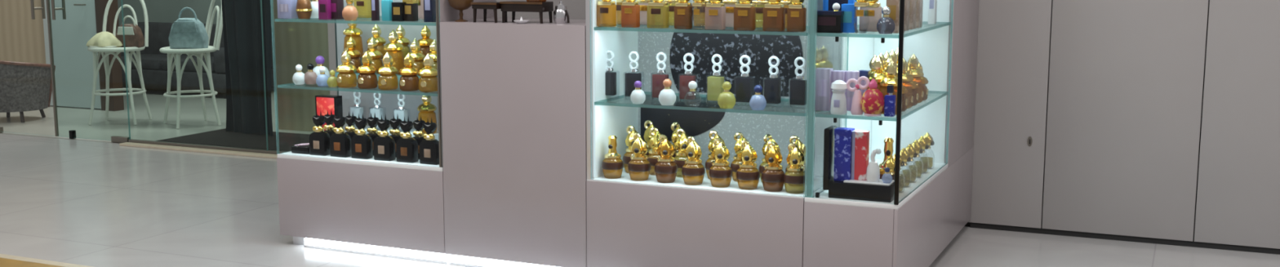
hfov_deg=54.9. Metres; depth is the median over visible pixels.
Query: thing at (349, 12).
bottle
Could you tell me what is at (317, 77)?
bottle
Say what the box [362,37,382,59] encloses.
bottle
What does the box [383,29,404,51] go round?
bottle
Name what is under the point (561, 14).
jar
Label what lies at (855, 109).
bottle
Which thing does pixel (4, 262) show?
trim
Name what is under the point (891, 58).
bottle
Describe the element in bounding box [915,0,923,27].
box
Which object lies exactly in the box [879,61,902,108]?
bottle
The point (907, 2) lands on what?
box
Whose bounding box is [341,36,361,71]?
bottle
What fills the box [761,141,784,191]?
perfume bottle
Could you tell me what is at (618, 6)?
perfume bottle
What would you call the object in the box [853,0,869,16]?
perfume bottle
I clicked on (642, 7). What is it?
perfume bottle
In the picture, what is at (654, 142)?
perfume bottle
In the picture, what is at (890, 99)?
bottle
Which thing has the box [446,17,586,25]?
countertop
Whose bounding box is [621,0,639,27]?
perfume bottle
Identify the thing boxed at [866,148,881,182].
bottle
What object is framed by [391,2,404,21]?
box
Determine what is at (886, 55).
bottle
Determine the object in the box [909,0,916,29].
box
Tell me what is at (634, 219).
display case
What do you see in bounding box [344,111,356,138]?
bottle
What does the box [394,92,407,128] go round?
bottle
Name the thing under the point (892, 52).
bottle
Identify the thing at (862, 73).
lidded box
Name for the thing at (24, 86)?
tub chair
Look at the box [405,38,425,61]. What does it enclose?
bottle
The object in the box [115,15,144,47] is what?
handbag
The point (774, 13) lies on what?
perfume bottle
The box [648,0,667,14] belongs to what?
perfume bottle
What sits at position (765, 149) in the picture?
perfume bottle
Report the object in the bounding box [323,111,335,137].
bottle
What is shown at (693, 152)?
perfume bottle
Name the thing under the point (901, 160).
bottle
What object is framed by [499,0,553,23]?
display stand
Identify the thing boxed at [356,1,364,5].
perfume bottle
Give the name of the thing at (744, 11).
perfume bottle
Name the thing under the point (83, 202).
floor
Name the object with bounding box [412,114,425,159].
bottle
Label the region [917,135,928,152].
bottle
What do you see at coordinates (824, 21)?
box
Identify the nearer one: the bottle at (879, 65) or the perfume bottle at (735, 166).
the bottle at (879, 65)
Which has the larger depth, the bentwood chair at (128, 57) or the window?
the bentwood chair at (128, 57)
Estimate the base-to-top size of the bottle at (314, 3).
0.136 m
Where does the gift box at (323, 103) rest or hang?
on the display case at (395, 204)
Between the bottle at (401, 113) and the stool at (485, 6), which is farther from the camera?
the bottle at (401, 113)
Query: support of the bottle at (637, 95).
on the display case at (634, 219)
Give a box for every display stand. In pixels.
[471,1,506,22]
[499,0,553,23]
[822,125,894,202]
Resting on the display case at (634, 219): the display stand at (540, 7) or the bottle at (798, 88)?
the bottle at (798, 88)
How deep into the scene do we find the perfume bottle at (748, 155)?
5.26 m
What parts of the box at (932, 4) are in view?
label panel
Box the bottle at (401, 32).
[392,24,410,55]
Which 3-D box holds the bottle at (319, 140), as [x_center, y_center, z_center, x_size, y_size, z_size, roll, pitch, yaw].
[-1.608,-0.006,6.182,0.096,0.226,0.057,4,9,24]
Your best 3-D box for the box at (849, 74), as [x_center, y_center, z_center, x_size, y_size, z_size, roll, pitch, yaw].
[0.887,-0.178,5.147,0.055,0.165,0.051,4,9,24]
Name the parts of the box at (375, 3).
label panel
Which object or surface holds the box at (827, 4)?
on the display case at (931, 203)
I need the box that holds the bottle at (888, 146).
[879,137,894,180]
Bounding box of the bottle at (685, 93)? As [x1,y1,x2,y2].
[679,53,696,99]
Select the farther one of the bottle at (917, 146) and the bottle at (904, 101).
the bottle at (917, 146)
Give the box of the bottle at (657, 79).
[652,52,668,97]
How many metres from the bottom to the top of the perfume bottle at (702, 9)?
0.189 m
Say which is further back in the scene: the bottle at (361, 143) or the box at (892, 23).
the bottle at (361, 143)
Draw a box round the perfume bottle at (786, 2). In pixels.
[778,0,791,13]
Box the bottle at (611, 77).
[604,50,616,95]
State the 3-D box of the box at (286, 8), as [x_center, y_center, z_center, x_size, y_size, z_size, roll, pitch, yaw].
[-1.770,-0.625,6.190,0.085,0.095,0.051,4,9,24]
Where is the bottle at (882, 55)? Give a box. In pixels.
[880,53,886,71]
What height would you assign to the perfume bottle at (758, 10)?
0.189 m
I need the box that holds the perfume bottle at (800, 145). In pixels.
[785,135,809,175]
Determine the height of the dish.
0.031 m
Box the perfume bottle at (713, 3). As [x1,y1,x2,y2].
[706,0,724,15]
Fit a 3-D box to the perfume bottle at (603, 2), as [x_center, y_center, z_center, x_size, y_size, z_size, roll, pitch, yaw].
[-0.147,-0.561,5.441,0.080,0.180,0.058,4,9,24]
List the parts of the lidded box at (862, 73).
label panel, lid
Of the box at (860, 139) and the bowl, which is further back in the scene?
the bowl
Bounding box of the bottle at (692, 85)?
[688,80,697,91]
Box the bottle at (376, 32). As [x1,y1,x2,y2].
[366,23,386,45]
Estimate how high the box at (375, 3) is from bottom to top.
0.140 m
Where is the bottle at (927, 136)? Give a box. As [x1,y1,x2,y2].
[923,132,934,149]
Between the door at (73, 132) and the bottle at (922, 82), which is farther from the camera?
the door at (73, 132)
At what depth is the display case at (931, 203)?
5.86 m
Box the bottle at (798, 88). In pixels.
[789,57,807,105]
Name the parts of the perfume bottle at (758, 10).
label plate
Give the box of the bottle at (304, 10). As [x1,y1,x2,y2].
[295,0,312,18]
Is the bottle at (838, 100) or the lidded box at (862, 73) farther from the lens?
the lidded box at (862, 73)
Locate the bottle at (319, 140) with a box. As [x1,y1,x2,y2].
[309,111,329,155]
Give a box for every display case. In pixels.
[276,0,496,263]
[585,0,839,266]
[803,0,979,266]
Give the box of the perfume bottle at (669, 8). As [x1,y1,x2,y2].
[663,0,679,11]
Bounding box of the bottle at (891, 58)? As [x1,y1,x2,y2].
[884,54,902,80]
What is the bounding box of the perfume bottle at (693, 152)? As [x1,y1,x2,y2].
[681,136,705,176]
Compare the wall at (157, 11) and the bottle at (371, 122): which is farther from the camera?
the wall at (157, 11)
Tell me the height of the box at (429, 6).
0.160 m
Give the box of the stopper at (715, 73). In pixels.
[711,53,722,75]
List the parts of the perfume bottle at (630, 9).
label plate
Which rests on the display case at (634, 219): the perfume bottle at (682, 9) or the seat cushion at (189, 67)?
the perfume bottle at (682, 9)
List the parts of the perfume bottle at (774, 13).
label plate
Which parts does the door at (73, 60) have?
handle, frame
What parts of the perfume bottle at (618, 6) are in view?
label plate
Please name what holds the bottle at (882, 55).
on the display case at (931, 203)
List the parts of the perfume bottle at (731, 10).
label plate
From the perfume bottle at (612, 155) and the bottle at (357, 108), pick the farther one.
the bottle at (357, 108)
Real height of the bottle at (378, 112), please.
0.201 m
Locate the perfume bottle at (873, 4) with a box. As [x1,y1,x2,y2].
[863,0,880,16]
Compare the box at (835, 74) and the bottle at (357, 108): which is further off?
the bottle at (357, 108)
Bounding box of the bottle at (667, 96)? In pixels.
[658,79,675,105]
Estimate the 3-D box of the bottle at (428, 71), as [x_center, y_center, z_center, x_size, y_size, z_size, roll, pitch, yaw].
[-1.010,-0.290,5.880,0.097,0.179,0.102,7,11,42]
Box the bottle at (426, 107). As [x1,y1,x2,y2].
[417,90,436,129]
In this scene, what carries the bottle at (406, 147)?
on the display case at (395, 204)
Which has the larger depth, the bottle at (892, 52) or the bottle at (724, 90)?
the bottle at (892, 52)
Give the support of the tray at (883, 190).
on the display stand at (883, 190)
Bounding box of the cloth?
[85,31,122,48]
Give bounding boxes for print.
[640,94,726,142]
[669,0,803,96]
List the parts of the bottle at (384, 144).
label plate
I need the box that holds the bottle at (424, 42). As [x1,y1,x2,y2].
[417,25,433,61]
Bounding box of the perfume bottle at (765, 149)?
[759,133,782,173]
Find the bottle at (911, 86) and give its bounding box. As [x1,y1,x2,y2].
[902,65,918,106]
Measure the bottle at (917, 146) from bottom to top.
0.171 m
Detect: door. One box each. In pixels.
[0,0,45,133]
[43,0,124,111]
[45,0,130,142]
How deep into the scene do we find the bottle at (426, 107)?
6.20 m
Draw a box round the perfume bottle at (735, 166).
[730,132,753,172]
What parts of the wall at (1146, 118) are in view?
panel, panel, keyhole plate, panel, panel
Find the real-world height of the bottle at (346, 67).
0.179 m
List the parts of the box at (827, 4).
label panel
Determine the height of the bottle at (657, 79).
0.218 m
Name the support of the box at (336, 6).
on the display case at (395, 204)
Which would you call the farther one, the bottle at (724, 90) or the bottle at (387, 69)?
the bottle at (387, 69)
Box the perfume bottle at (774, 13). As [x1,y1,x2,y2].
[762,0,785,31]
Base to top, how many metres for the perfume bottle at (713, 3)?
0.180 m
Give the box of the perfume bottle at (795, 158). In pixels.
[782,142,807,183]
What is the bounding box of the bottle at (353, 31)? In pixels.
[342,19,362,50]
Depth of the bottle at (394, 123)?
6.09 m
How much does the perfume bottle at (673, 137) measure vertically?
0.226 m
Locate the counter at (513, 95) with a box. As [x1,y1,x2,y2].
[440,17,586,266]
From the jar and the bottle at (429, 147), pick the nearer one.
the jar
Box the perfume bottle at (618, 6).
[616,0,626,10]
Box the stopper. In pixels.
[832,3,839,11]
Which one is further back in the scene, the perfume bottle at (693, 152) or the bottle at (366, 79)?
the bottle at (366, 79)
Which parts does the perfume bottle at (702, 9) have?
label plate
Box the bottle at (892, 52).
[888,49,897,69]
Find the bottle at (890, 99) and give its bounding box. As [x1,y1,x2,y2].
[884,84,896,116]
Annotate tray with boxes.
[291,142,309,154]
[828,179,894,202]
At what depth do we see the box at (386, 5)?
5.93 m
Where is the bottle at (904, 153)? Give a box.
[900,147,911,165]
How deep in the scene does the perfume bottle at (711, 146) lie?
5.49 m
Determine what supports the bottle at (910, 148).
on the display case at (931, 203)
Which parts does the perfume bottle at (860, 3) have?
label plate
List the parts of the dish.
dish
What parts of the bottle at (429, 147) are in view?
label plate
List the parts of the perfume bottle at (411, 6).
label panel, lid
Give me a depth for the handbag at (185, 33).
10.56 m
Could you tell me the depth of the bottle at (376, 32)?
6.34 m
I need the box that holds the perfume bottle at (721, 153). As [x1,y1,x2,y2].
[708,137,732,177]
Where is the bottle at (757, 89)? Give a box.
[754,84,762,94]
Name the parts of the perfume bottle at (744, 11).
label plate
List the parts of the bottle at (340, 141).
label plate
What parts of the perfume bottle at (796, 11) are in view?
label plate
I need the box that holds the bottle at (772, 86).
[764,56,781,103]
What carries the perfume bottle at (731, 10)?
on the display case at (634, 219)
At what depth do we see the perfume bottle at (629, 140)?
5.66 m
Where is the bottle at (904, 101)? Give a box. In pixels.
[884,69,907,111]
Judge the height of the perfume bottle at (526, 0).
0.180 m
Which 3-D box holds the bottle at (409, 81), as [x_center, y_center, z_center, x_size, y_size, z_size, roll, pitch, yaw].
[-1.109,-0.296,5.925,0.097,0.179,0.102,2,8,13]
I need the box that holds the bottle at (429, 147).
[419,117,439,164]
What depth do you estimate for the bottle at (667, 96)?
5.33 m
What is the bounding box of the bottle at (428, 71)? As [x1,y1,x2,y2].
[417,53,437,87]
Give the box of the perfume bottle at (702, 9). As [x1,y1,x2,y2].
[697,0,710,12]
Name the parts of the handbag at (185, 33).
handle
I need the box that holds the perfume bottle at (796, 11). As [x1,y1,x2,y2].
[786,0,806,31]
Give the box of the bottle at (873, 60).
[869,54,884,97]
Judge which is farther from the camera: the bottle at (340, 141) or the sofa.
the sofa
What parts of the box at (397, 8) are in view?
label panel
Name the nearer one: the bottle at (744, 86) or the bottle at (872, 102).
the bottle at (872, 102)
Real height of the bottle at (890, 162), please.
0.171 m
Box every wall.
[0,0,53,106]
[117,0,276,90]
[327,0,1279,248]
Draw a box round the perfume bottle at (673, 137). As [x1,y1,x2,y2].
[671,121,687,158]
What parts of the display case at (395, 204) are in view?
led strip, panel, corner trim, panel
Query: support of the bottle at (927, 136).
on the display case at (931, 203)
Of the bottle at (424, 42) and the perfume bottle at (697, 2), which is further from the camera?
the bottle at (424, 42)
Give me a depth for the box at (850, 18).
5.01 m
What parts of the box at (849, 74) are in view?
label panel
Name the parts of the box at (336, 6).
label panel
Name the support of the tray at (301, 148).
on the display case at (395, 204)
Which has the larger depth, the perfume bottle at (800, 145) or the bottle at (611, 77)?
the bottle at (611, 77)
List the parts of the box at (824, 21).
label panel, lid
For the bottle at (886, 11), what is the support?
on the display case at (931, 203)
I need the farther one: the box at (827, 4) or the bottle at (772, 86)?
the bottle at (772, 86)
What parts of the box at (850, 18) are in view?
label panel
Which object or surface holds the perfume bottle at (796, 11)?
on the display case at (634, 219)
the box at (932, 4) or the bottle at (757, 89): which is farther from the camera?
the box at (932, 4)
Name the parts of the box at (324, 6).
label panel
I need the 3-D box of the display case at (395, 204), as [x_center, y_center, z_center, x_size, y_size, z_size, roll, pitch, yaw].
[-1.271,-0.400,6.179,1.000,1.940,0.520,4,9,24]
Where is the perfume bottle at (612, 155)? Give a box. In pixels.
[601,135,623,169]
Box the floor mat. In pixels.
[155,128,310,151]
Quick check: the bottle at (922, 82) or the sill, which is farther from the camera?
the sill
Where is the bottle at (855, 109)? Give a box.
[846,75,869,115]
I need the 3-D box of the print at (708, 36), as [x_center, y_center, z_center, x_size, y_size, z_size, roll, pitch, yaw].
[0.436,-0.424,5.665,0.650,0.488,0.002,4,9,24]
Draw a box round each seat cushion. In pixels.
[120,53,187,70]
[160,56,216,72]
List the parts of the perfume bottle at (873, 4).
label plate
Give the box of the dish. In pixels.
[513,17,528,23]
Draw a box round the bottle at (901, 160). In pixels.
[892,153,904,169]
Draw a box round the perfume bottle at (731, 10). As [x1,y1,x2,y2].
[722,0,739,13]
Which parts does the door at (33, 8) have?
pull handle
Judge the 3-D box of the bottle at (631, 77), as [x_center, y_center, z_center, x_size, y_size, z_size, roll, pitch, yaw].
[-0.027,-0.260,5.529,0.084,0.218,0.048,4,9,23]
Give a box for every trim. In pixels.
[0,253,93,266]
[0,257,65,266]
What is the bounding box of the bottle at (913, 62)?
[907,53,924,97]
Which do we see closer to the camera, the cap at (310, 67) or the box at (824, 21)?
the box at (824, 21)
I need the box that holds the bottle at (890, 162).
[883,155,895,175]
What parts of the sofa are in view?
armrest, backrest, armrest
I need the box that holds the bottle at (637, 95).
[630,80,645,103]
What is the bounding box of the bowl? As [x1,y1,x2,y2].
[448,0,473,10]
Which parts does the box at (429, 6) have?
label panel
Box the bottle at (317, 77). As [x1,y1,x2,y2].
[311,55,329,83]
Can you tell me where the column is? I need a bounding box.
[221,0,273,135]
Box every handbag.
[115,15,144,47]
[168,7,208,48]
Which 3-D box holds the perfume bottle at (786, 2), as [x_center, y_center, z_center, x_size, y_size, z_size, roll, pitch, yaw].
[0.633,-0.548,5.321,0.080,0.189,0.058,4,9,24]
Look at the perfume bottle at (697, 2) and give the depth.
5.24 m
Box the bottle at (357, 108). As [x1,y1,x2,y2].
[350,89,363,125]
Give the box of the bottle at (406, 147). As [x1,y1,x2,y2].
[395,116,418,163]
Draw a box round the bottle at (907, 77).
[897,57,913,102]
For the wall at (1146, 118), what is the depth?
6.27 m
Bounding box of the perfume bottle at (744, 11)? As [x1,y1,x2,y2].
[733,0,755,31]
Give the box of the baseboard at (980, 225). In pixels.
[969,222,1279,254]
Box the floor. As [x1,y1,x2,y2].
[0,87,1279,266]
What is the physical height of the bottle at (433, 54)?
0.179 m
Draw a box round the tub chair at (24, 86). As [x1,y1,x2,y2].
[0,60,55,122]
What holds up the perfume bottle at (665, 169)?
on the display case at (634, 219)
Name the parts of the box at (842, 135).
lid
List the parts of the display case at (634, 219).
corner post, panel, panel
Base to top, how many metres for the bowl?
0.068 m
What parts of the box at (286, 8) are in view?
label panel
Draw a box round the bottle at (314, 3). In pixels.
[310,0,318,17]
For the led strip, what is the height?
0.046 m
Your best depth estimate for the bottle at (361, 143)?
6.06 m
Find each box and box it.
[276,0,297,18]
[315,94,342,130]
[318,0,331,19]
[330,0,343,19]
[370,0,379,20]
[381,0,392,21]
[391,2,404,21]
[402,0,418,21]
[423,0,435,22]
[813,10,844,33]
[814,67,832,111]
[822,0,856,10]
[830,70,845,108]
[833,127,854,181]
[841,4,857,32]
[844,70,859,111]
[850,129,869,180]
[858,70,870,96]
[885,0,900,33]
[903,0,910,31]
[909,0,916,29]
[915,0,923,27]
[928,0,937,24]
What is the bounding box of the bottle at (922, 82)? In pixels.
[913,62,928,101]
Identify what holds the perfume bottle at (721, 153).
on the display case at (634, 219)
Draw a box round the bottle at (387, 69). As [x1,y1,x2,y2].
[377,52,398,85]
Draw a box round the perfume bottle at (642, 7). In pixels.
[636,0,653,11]
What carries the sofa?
on the floor
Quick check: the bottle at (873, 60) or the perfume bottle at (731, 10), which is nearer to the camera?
the bottle at (873, 60)
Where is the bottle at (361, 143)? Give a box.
[351,112,373,159]
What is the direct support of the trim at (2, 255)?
on the floor
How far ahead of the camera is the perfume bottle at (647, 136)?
5.77 m
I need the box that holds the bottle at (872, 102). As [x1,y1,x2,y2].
[860,78,884,116]
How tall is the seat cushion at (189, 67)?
0.120 m
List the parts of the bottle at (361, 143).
label plate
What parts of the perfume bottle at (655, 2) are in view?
label plate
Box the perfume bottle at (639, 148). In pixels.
[627,132,650,171]
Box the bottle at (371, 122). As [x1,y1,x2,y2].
[366,112,379,155]
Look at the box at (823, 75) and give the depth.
5.13 m
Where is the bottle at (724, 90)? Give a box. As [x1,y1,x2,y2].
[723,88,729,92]
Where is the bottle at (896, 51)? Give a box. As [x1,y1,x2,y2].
[894,48,898,64]
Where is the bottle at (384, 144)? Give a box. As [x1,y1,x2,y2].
[373,114,395,160]
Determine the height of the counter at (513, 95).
1.150 m
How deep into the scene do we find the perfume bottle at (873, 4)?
5.07 m
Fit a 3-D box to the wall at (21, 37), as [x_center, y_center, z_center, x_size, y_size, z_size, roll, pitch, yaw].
[-7.035,-1.892,12.503,2.800,3.100,0.100,4,9,24]
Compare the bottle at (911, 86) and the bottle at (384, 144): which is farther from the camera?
the bottle at (384, 144)
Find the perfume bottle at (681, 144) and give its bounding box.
[674,128,691,168]
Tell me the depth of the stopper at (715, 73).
5.35 m
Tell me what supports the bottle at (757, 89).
on the display case at (634, 219)
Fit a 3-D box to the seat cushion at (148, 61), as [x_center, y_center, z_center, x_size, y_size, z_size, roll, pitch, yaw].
[-5.302,-0.779,13.404,0.730,0.120,0.540,4,9,24]
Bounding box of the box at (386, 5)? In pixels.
[381,0,392,21]
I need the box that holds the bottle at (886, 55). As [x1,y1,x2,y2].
[883,50,890,68]
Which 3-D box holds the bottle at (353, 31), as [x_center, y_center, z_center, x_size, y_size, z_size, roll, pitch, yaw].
[-1.495,-0.506,6.418,0.097,0.222,0.102,2,8,12]
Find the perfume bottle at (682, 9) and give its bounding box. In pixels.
[674,0,692,29]
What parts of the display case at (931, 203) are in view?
panel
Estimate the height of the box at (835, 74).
0.165 m
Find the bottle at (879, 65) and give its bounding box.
[866,54,886,84]
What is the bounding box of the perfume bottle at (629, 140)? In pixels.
[622,124,644,164]
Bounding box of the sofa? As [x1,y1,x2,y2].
[120,22,275,98]
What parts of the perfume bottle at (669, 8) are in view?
label plate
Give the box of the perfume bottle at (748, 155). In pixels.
[736,139,759,180]
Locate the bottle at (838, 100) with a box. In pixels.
[830,80,847,114]
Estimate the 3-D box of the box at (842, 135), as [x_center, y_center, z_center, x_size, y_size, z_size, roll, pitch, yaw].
[0.843,0.087,5.101,0.071,0.217,0.063,4,9,24]
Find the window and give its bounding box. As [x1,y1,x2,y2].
[128,138,285,154]
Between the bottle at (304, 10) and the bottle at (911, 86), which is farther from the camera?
the bottle at (304, 10)
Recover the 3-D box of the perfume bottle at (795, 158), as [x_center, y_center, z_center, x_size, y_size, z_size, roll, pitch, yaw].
[0.656,0.144,5.199,0.102,0.209,0.102,5,10,34]
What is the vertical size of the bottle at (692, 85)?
0.109 m
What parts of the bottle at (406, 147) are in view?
label plate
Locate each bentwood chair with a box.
[87,0,151,124]
[159,0,222,128]
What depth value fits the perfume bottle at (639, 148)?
5.46 m
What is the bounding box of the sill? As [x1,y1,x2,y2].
[119,142,277,158]
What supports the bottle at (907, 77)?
on the display case at (931, 203)
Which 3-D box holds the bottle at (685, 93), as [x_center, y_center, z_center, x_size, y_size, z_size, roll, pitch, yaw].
[0.214,-0.244,5.422,0.084,0.218,0.048,3,9,20]
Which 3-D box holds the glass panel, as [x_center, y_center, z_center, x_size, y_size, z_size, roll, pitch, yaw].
[-1.886,-1.501,9.778,2.550,3.100,0.100,4,9,24]
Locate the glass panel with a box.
[273,0,329,131]
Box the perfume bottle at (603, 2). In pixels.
[597,0,615,13]
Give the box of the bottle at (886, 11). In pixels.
[881,6,890,17]
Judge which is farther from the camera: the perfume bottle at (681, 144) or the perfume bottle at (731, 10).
the perfume bottle at (681, 144)
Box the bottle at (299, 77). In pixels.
[292,64,306,84]
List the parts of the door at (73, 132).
pull handle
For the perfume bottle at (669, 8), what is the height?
0.189 m
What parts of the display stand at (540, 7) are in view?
leg, leg, leg, leg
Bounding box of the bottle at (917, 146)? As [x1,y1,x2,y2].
[911,139,923,156]
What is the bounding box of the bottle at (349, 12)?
[342,0,358,20]
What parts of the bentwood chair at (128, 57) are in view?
leg, leg, leg, leg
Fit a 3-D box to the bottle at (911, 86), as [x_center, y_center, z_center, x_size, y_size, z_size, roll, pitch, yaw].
[1.157,-0.209,5.329,0.090,0.174,0.094,-8,11,-44]
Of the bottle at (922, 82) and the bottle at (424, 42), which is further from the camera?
the bottle at (424, 42)
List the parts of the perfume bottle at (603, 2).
label plate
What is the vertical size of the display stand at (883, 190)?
0.285 m
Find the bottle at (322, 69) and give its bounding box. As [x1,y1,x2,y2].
[319,66,325,74]
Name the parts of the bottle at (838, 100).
label plate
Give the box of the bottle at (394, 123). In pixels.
[389,114,401,157]
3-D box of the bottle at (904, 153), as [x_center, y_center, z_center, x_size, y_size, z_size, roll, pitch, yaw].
[1.137,0.145,5.326,0.072,0.171,0.072,7,10,39]
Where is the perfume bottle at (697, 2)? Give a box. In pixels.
[692,0,705,14]
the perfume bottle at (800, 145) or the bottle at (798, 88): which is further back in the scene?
the perfume bottle at (800, 145)
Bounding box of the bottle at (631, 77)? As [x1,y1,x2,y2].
[625,51,640,96]
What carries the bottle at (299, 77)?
on the display case at (395, 204)
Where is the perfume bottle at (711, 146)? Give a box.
[705,130,728,169]
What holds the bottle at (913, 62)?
on the display case at (931, 203)
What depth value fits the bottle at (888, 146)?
5.11 m
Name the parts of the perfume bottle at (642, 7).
label plate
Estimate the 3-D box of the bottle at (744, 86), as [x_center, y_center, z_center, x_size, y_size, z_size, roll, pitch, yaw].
[0.452,-0.229,5.316,0.084,0.218,0.048,3,9,21]
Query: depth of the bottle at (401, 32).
6.28 m
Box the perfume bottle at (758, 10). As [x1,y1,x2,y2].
[751,0,769,13]
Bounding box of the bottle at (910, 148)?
[905,143,917,161]
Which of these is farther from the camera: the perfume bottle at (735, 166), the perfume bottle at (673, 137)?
the perfume bottle at (673, 137)
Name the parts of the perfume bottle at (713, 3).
label plate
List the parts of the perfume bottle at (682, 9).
label plate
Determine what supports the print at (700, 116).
attached to the display case at (634, 219)
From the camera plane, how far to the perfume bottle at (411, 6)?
5.89 m
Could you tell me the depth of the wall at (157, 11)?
13.96 m
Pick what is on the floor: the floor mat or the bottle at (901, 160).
the floor mat
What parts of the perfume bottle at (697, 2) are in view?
label plate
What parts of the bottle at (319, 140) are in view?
label plate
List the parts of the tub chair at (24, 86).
leg, leg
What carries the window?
in the wall
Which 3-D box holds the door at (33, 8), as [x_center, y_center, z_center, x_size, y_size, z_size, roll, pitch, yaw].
[-5.094,-1.278,9.971,0.806,2.596,0.124,4,9,24]
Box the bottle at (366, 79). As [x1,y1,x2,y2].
[356,51,377,88]
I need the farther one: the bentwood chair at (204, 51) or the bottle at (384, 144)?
the bentwood chair at (204, 51)
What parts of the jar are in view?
lid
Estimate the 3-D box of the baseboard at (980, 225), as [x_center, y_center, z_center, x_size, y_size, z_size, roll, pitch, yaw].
[4.186,0.645,5.620,5.250,0.030,0.022,4,9,24]
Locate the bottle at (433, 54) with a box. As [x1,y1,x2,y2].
[424,39,436,62]
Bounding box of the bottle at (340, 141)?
[329,112,351,157]
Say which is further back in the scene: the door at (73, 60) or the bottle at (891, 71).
the door at (73, 60)
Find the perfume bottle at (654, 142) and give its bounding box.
[645,126,663,165]
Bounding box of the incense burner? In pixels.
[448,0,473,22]
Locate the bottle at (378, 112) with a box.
[369,91,383,127]
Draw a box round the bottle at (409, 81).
[398,53,420,91]
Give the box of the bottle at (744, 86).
[735,54,752,102]
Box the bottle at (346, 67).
[336,50,356,83]
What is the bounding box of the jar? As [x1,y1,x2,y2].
[553,0,569,23]
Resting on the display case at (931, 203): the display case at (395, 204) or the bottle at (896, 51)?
the bottle at (896, 51)
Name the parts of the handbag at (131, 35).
handle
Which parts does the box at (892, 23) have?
label panel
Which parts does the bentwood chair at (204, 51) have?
leg, leg, leg, leg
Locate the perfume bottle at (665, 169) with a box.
[654,134,677,182]
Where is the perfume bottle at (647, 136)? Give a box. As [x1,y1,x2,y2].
[644,120,655,155]
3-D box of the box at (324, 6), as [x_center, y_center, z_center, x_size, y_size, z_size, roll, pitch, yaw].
[-1.551,-0.614,6.093,0.055,0.100,0.051,4,9,24]
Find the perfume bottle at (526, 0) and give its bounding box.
[526,0,546,1]
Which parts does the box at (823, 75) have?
label panel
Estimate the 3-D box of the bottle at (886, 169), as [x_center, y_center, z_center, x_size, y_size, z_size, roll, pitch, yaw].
[1.004,0.169,5.012,0.043,0.063,0.043,4,9,24]

